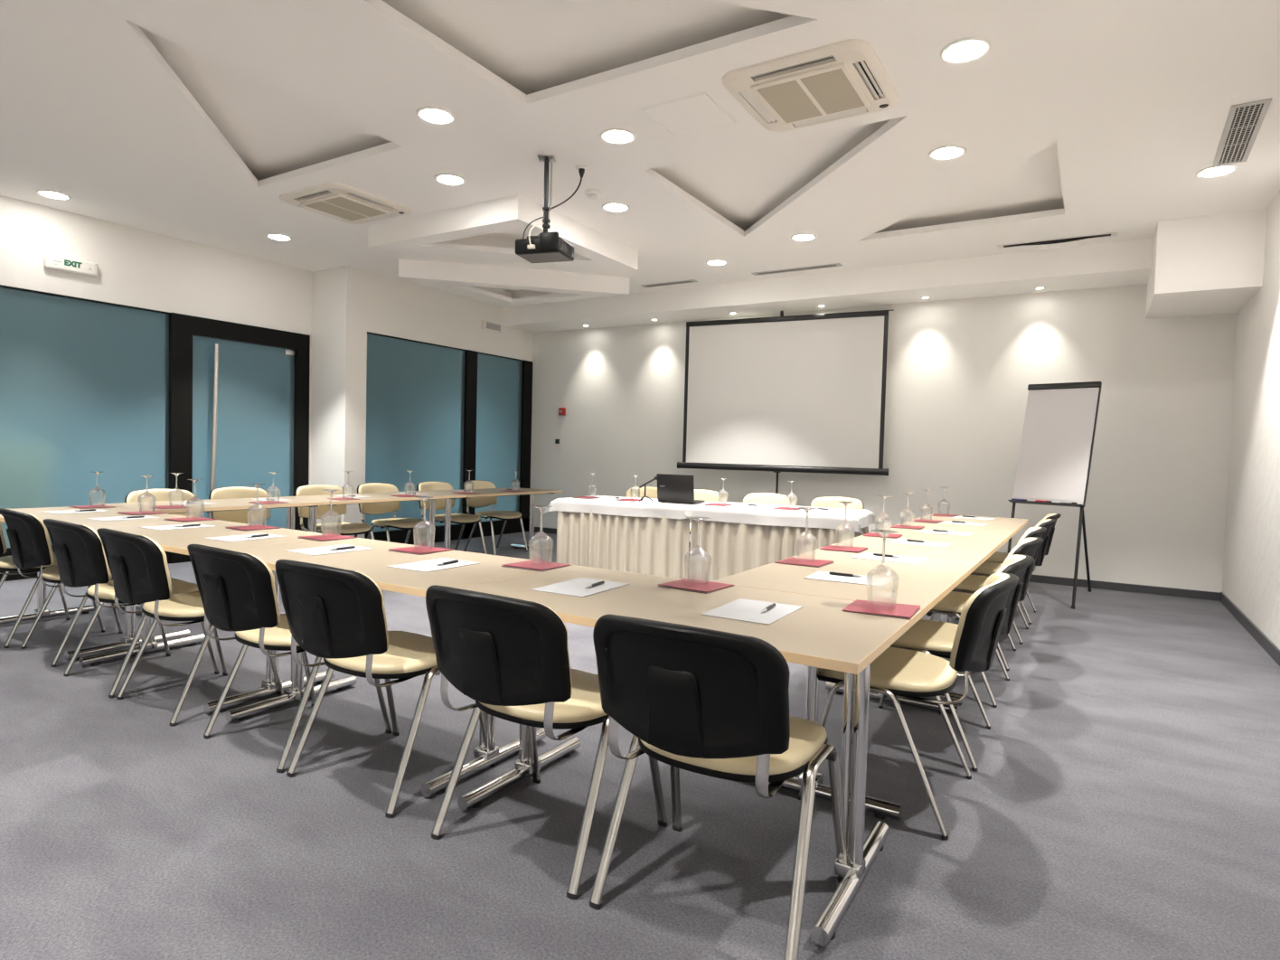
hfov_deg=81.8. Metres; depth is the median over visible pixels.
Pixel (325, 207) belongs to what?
grille
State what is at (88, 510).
ballpoint pen
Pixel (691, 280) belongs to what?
ceiling vent
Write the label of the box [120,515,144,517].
ballpoint pen
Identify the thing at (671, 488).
laptop
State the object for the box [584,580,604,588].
ballpoint pen
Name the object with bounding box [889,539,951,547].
notepaper
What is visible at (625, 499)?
folder
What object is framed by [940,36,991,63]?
recessed light
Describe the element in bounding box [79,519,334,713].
folding table
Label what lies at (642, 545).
table skirt
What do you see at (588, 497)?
folder
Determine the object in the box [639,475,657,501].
desk microphone
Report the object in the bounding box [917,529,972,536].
notepaper
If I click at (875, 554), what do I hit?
ballpoint pen
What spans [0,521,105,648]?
chair
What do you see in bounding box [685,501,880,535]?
tablecloth
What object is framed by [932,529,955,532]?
ballpoint pen
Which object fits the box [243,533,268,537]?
ballpoint pen
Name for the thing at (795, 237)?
diffuser
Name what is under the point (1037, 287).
recessed light
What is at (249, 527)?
folder
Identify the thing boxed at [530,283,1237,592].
wall
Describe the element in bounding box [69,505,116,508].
folder
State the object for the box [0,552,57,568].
seat cushion
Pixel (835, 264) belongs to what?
ceiling vent
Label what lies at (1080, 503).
tray
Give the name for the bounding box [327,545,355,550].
ballpoint pen
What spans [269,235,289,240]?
diffuser
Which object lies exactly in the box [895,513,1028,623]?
folding table
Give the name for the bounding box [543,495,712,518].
tablecloth
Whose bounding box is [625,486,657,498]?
chair
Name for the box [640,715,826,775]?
seat cushion
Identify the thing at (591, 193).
smoke detector
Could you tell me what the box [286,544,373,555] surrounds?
notepaper
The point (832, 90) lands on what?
grille
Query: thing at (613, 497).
notepaper
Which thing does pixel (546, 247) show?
ceiling projector
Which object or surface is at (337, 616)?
chair
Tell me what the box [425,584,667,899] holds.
chair
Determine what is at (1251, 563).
wall
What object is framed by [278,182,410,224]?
air conditioner
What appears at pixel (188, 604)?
seat cushion
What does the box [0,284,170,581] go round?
window
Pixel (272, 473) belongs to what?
wine glass
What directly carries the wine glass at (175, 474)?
on the folder at (162, 506)
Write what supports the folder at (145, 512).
on the folding table at (80, 518)
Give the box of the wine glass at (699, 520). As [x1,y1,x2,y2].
[687,517,710,545]
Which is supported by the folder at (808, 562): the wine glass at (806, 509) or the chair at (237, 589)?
the wine glass at (806, 509)
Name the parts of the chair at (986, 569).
rail, leg, leg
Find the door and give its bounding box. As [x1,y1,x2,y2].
[168,312,310,563]
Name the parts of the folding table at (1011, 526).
leg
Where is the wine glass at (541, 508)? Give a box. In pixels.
[531,505,552,531]
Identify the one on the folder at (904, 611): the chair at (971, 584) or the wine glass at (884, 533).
the wine glass at (884, 533)
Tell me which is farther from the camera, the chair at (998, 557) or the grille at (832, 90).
the chair at (998, 557)
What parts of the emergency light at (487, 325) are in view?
plate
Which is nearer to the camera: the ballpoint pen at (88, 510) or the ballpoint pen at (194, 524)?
the ballpoint pen at (194, 524)
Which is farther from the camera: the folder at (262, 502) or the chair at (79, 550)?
the folder at (262, 502)
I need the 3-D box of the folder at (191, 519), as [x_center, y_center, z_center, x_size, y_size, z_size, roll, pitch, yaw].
[-2.678,0.234,4.405,0.200,0.008,0.200,3,2,29]
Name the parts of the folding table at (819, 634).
leg, leg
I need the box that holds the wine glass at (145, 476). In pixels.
[141,475,152,491]
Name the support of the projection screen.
on the floor
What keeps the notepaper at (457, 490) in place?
on the folding table at (485, 492)
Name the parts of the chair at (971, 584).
rail, leg, leg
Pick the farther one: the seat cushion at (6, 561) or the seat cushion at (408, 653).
the seat cushion at (6, 561)
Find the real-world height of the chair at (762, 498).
0.828 m
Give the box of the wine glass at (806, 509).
[797,507,817,530]
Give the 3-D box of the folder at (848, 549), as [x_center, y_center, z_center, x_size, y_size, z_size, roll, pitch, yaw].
[1.053,0.353,3.812,0.200,0.008,0.200,3,2,30]
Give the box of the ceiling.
[0,0,1279,332]
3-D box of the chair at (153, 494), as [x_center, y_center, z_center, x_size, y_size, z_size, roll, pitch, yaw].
[-3.600,0.493,5.724,0.652,0.828,0.572,3,3,32]
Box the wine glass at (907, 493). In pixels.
[902,491,912,507]
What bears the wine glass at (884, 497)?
on the folder at (870, 534)
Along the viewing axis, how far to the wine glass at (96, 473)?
5.07 m
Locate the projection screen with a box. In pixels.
[677,309,894,493]
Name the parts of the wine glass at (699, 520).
stem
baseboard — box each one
[528,526,1220,601]
[1219,592,1279,666]
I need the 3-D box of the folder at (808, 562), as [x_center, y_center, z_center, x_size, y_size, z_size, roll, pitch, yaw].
[0.734,0.365,3.292,0.200,0.008,0.200,3,3,33]
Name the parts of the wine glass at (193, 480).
stem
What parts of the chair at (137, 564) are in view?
leg, leg, leg, leg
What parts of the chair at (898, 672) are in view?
leg, rail, leg, leg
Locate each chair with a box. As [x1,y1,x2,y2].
[0,508,156,667]
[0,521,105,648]
[42,518,219,697]
[96,527,283,725]
[124,488,197,517]
[187,544,392,772]
[208,486,270,525]
[274,559,495,818]
[294,484,374,539]
[357,482,428,544]
[416,480,487,554]
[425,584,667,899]
[462,480,527,555]
[588,613,847,959]
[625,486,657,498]
[689,489,720,534]
[742,492,790,505]
[798,572,1018,839]
[810,496,864,509]
[851,554,1033,771]
[926,536,1043,707]
[931,527,1046,670]
[955,518,1055,644]
[985,513,1061,624]
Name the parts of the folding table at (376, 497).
leg, under frame, leg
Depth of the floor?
2.41 m
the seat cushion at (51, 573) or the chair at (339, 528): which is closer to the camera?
the seat cushion at (51, 573)
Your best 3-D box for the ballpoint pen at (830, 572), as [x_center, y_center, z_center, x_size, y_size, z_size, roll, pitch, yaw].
[0.820,0.376,2.933,0.139,0.012,0.011,3,2,30]
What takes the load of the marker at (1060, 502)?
on the easel
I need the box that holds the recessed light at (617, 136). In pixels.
[599,127,636,144]
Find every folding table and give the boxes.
[0,506,190,660]
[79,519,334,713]
[93,497,329,613]
[225,537,546,797]
[278,490,466,546]
[416,487,562,553]
[456,564,922,946]
[712,546,979,819]
[825,527,1011,704]
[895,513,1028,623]
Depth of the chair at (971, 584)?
4.42 m
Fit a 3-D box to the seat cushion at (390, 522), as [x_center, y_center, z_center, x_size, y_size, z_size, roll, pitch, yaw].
[-2.433,0.431,7.447,0.464,0.064,0.476,3,3,30]
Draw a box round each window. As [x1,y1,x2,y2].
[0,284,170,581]
[364,331,532,545]
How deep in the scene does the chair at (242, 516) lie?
6.38 m
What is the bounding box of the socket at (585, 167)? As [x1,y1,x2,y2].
[575,164,587,170]
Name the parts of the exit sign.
plate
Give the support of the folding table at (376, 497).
on the floor
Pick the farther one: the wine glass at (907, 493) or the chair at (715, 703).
the wine glass at (907, 493)
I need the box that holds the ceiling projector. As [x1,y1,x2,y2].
[515,154,574,263]
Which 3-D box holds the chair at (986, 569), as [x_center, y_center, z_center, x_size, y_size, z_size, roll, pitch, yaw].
[2.555,0.671,5.232,0.652,0.828,0.572,3,3,31]
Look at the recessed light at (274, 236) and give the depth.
7.03 m
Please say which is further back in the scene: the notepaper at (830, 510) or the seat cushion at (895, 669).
the notepaper at (830, 510)
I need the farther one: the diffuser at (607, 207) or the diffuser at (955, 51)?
the diffuser at (607, 207)
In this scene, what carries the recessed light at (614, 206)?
in the ceiling
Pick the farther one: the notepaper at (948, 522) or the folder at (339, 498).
the folder at (339, 498)
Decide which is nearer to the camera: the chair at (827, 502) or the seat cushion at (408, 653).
the seat cushion at (408, 653)
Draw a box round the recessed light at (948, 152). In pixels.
[928,144,966,159]
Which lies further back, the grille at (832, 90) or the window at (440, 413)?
the window at (440, 413)
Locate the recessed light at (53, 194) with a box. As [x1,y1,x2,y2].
[36,189,71,199]
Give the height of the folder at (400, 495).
0.008 m
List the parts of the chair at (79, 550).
leg, leg, leg, leg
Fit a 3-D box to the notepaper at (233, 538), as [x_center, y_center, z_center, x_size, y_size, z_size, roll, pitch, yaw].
[-1.951,0.284,3.661,0.210,0.002,0.297,3,2,29]
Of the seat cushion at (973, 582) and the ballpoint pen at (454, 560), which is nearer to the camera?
the ballpoint pen at (454, 560)
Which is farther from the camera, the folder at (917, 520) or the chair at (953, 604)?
the folder at (917, 520)
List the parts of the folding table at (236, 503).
under frame, leg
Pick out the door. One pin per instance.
(239, 393)
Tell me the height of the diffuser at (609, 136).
0.010 m
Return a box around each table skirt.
[556,508,689,579]
[689,518,868,581]
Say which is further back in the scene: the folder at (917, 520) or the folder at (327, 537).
the folder at (917, 520)
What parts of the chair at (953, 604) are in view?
rail, leg, leg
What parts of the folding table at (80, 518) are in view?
leg, leg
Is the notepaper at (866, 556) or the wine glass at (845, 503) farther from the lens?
the wine glass at (845, 503)
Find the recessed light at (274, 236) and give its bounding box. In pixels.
[265,233,291,241]
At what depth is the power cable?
5.11 m
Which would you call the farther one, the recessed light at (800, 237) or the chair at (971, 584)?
the recessed light at (800, 237)
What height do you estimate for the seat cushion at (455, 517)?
0.064 m
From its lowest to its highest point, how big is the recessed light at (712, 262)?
0.012 m
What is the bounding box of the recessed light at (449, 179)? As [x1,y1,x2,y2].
[433,173,466,185]
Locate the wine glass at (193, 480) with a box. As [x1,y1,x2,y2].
[188,479,202,496]
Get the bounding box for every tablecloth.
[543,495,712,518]
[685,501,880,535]
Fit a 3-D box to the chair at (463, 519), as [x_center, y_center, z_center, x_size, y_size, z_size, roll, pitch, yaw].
[-2.108,0.440,8.151,0.652,0.828,0.572,3,3,31]
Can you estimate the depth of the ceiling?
4.80 m
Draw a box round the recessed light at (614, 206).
[602,201,630,212]
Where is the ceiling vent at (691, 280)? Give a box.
[641,279,697,287]
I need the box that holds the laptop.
[656,473,705,503]
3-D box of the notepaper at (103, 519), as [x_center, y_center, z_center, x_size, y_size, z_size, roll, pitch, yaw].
[-3.072,0.227,4.395,0.210,0.002,0.297,3,3,32]
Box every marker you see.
[1035,499,1052,502]
[1060,501,1077,503]
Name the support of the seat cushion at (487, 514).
on the chair at (475, 502)
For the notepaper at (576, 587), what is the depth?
2.54 m
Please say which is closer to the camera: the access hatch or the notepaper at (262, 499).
the access hatch
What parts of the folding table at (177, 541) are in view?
leg, leg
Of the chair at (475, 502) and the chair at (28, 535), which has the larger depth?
the chair at (475, 502)
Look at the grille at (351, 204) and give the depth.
5.97 m
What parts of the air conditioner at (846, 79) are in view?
intake frame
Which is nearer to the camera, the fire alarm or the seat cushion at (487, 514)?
the seat cushion at (487, 514)
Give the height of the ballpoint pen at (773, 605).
0.012 m
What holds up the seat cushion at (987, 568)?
on the chair at (986, 569)
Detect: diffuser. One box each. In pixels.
[39,191,66,198]
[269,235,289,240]
[420,109,451,122]
[437,175,461,184]
[603,131,631,142]
[604,204,626,211]
[708,260,724,264]
[793,235,813,240]
[932,147,961,159]
[945,41,985,60]
[1200,166,1232,176]
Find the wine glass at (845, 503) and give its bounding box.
[838,501,854,521]
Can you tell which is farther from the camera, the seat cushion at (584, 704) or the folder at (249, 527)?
the folder at (249, 527)
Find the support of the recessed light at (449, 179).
in the ceiling
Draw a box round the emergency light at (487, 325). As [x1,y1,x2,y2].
[481,320,502,333]
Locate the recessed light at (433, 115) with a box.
[415,105,455,124]
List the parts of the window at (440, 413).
pane, pane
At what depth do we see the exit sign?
6.43 m
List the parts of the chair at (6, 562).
leg, leg, leg, leg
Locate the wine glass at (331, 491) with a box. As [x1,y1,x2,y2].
[322,489,338,509]
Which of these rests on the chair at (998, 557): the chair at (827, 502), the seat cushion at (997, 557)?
the seat cushion at (997, 557)
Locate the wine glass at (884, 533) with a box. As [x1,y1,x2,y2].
[870,529,898,563]
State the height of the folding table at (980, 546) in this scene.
0.740 m
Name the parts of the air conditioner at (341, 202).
intake frame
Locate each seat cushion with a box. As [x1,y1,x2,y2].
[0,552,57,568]
[41,565,112,580]
[86,577,198,600]
[142,591,204,617]
[235,613,299,646]
[316,522,370,533]
[325,630,437,674]
[371,517,426,527]
[434,513,479,522]
[475,510,521,518]
[479,668,606,723]
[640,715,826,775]
[819,646,957,691]
[892,619,958,651]
[931,591,972,612]
[954,574,988,591]
[972,561,1002,574]
[985,551,1008,562]
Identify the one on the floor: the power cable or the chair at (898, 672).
the chair at (898, 672)
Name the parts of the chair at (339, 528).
leg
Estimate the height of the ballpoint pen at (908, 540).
0.012 m
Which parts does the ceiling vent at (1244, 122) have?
blade, blade, blade, blade, blade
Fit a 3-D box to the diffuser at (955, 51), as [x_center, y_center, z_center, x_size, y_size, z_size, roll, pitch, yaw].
[1.560,-2.054,3.542,0.174,0.010,0.174,3,3,31]
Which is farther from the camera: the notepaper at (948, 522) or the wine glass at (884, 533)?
the notepaper at (948, 522)
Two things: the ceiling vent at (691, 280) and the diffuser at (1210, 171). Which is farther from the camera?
the ceiling vent at (691, 280)
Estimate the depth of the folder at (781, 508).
6.45 m
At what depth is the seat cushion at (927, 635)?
3.12 m
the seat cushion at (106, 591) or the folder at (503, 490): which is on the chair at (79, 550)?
the seat cushion at (106, 591)
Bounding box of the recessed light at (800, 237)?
[790,233,816,241]
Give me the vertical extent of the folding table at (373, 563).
0.740 m
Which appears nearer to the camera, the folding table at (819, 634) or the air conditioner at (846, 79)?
the folding table at (819, 634)
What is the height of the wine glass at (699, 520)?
0.235 m
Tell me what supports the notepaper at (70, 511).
on the folding table at (80, 518)
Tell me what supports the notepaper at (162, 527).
on the folding table at (177, 541)
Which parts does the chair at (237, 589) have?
leg, leg, leg, leg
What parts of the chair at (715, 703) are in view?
leg, leg, leg, rail, leg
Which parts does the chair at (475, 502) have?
leg, leg, leg, leg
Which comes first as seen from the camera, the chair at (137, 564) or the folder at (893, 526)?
the chair at (137, 564)
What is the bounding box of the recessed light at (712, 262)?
[705,259,727,265]
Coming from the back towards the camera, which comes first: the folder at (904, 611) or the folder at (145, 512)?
the folder at (145, 512)
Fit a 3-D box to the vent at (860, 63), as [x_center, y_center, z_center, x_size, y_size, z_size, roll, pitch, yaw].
[1.184,-2.078,3.807,0.060,0.001,0.430,3,3,31]
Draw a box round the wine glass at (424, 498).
[415,496,433,519]
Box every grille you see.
[304,201,367,220]
[323,197,385,216]
[756,80,822,122]
[800,68,865,113]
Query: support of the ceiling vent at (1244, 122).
in the ceiling
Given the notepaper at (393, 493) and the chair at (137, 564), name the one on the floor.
the chair at (137, 564)
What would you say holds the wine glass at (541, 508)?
on the folder at (530, 565)
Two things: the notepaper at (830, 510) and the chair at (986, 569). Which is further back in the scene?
the notepaper at (830, 510)
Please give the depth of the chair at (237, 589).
2.74 m
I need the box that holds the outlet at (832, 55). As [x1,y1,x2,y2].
[755,55,833,76]
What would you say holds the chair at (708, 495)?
on the floor
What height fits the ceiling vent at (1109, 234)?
0.035 m
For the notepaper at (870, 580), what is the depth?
2.87 m
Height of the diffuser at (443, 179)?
0.010 m
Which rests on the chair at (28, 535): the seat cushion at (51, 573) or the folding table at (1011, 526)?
the seat cushion at (51, 573)
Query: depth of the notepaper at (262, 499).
6.08 m
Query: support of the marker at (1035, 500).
on the easel
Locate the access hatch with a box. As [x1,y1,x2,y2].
[639,91,738,137]
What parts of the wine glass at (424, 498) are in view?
stem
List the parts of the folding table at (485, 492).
leg, under frame, leg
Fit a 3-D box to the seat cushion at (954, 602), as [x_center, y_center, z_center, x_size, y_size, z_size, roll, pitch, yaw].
[1.693,0.668,4.001,0.464,0.064,0.476,3,3,32]
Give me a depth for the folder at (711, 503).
6.70 m
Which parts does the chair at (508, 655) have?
leg, leg, leg, leg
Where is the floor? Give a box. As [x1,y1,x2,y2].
[0,531,1279,959]
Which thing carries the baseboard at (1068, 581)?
attached to the wall at (960, 372)
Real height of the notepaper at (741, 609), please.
0.002 m
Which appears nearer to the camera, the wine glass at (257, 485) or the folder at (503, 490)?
the wine glass at (257, 485)
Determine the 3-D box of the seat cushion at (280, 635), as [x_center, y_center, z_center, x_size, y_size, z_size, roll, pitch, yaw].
[-1.397,0.623,3.074,0.476,0.064,0.464,3,3,34]
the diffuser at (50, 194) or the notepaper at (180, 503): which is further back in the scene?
the diffuser at (50, 194)
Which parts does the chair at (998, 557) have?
leg, leg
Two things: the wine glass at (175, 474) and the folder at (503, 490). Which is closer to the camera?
the wine glass at (175, 474)
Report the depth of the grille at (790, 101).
4.01 m
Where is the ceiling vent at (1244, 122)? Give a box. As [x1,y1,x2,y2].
[1213,98,1271,166]
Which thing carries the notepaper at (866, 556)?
on the folding table at (924, 584)
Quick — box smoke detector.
[585,188,601,199]
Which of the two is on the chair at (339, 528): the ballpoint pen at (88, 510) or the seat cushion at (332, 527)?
the seat cushion at (332, 527)
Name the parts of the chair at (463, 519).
leg, leg, leg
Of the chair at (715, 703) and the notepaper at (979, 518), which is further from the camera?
the notepaper at (979, 518)
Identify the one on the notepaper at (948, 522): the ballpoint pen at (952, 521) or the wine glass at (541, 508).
the ballpoint pen at (952, 521)
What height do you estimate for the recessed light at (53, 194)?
0.012 m
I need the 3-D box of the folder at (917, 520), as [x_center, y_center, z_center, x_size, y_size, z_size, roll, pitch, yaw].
[2.190,0.314,5.648,0.200,0.008,0.200,3,3,35]
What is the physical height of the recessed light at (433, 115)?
0.012 m
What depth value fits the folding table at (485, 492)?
8.24 m
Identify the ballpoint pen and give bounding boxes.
[71,508,96,511]
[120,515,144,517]
[173,523,200,527]
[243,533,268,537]
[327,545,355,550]
[434,559,458,565]
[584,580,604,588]
[761,602,775,612]
[828,571,863,576]
[873,553,902,557]
[906,538,929,542]
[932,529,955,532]
[951,520,971,523]
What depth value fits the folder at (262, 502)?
5.76 m
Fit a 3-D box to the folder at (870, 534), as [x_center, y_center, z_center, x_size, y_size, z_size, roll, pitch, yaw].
[1.485,0.338,4.520,0.200,0.008,0.200,3,2,28]
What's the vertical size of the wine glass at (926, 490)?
0.235 m
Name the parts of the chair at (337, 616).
leg, leg, leg, leg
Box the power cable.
[550,168,584,209]
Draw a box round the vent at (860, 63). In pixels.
[858,60,883,94]
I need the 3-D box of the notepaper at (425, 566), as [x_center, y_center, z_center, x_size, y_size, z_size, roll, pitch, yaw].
[-0.821,0.340,2.962,0.210,0.002,0.297,3,2,30]
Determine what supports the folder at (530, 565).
on the folding table at (373, 563)
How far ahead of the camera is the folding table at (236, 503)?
5.58 m
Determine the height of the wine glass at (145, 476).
0.235 m
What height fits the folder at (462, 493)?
0.008 m
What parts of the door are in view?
handle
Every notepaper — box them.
[42,508,110,514]
[86,515,158,521]
[138,523,214,530]
[169,501,216,505]
[203,533,286,542]
[249,498,292,500]
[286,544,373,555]
[332,494,371,498]
[387,557,479,572]
[393,492,429,494]
[453,489,479,492]
[530,577,629,597]
[604,497,635,498]
[700,598,802,624]
[739,504,769,507]
[803,571,893,586]
[812,508,841,511]
[851,553,927,564]
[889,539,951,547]
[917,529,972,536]
[938,521,986,526]
[950,516,994,519]
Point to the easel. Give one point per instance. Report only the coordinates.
(1057, 444)
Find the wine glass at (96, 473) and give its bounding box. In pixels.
[92,471,102,486]
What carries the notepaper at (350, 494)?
on the folding table at (376, 497)
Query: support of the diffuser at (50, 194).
attached to the recessed light at (53, 194)
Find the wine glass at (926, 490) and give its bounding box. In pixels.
[921,489,931,502]
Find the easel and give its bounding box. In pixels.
[1007,381,1101,609]
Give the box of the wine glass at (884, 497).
[876,495,890,512]
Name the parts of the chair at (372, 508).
leg, leg, leg, leg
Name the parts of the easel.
leg, leg, leg, rail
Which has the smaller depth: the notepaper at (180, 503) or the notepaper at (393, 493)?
the notepaper at (180, 503)
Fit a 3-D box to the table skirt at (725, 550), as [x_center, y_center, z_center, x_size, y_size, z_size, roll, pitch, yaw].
[1.251,0.651,6.593,1.442,0.686,0.803,3,2,25]
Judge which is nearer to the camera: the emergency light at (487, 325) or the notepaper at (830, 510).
the notepaper at (830, 510)
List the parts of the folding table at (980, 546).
leg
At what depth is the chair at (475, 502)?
8.71 m
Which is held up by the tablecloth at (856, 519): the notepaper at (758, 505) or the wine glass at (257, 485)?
the notepaper at (758, 505)
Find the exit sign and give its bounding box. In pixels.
[43,253,97,277]
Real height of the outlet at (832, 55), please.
0.001 m
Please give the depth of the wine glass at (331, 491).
3.74 m
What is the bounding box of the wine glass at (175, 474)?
[169,472,183,487]
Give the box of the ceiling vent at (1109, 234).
[997,231,1117,248]
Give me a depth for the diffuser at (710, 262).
7.55 m
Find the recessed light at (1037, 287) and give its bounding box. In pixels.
[1034,286,1044,289]
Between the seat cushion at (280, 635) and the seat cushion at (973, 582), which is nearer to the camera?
the seat cushion at (280, 635)
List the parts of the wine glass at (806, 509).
stem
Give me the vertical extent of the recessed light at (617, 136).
0.012 m
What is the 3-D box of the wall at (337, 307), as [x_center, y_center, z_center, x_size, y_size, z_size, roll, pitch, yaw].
[-4.816,-0.993,6.383,0.750,3.680,11.066,3,3,31]
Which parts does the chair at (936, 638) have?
leg, rail, leg, leg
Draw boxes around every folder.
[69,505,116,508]
[117,510,167,515]
[149,505,191,508]
[166,517,216,522]
[225,525,280,530]
[249,500,288,504]
[297,534,357,541]
[329,497,361,499]
[388,545,452,555]
[391,494,419,497]
[451,491,479,494]
[500,489,526,491]
[501,559,571,571]
[572,496,599,498]
[618,498,643,500]
[657,578,733,593]
[703,502,732,506]
[772,507,800,509]
[774,556,834,567]
[819,545,867,553]
[841,599,920,619]
[863,532,902,538]
[889,525,924,529]
[909,518,941,523]
[929,513,958,517]
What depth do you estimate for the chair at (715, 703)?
1.73 m
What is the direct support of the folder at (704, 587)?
on the folding table at (819, 634)
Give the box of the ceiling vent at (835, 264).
[751,263,842,275]
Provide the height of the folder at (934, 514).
0.008 m
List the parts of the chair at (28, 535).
leg, leg, leg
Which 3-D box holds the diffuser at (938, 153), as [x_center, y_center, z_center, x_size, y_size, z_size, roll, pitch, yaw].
[1.964,-2.088,4.724,0.174,0.010,0.174,3,3,31]
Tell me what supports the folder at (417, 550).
on the folding table at (373, 563)
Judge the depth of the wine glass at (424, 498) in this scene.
3.38 m
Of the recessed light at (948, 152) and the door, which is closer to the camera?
the recessed light at (948, 152)
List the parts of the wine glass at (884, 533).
stem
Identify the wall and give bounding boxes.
[0,195,533,538]
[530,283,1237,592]
[1222,190,1279,649]
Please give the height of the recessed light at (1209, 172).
0.012 m
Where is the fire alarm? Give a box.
[558,407,565,414]
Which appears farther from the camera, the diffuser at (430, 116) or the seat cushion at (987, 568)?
the seat cushion at (987, 568)
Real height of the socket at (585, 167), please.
0.014 m
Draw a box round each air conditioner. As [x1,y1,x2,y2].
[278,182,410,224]
[722,38,899,131]
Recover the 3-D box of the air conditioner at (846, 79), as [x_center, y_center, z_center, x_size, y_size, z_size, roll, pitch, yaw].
[0.924,-2.072,3.967,0.780,0.044,0.780,3,3,31]
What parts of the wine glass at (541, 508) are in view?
stem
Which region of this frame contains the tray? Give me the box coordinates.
[1009,499,1084,507]
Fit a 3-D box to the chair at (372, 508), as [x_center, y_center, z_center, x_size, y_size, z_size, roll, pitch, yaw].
[-2.512,0.455,7.494,0.652,0.828,0.572,3,3,30]
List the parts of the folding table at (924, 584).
leg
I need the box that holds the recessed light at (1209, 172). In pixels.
[1195,163,1238,178]
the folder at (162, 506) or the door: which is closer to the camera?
the folder at (162, 506)
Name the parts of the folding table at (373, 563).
leg, leg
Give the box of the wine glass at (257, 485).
[248,483,265,502]
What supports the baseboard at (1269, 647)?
attached to the wall at (1251, 563)
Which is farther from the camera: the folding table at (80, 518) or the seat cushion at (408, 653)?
the folding table at (80, 518)
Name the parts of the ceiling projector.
plate, ceiling plate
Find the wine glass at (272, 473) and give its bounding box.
[268,471,279,485]
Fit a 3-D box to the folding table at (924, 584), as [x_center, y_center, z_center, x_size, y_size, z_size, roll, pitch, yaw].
[0.929,0.750,3.140,0.750,0.740,1.383,3,3,31]
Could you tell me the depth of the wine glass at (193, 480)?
4.42 m

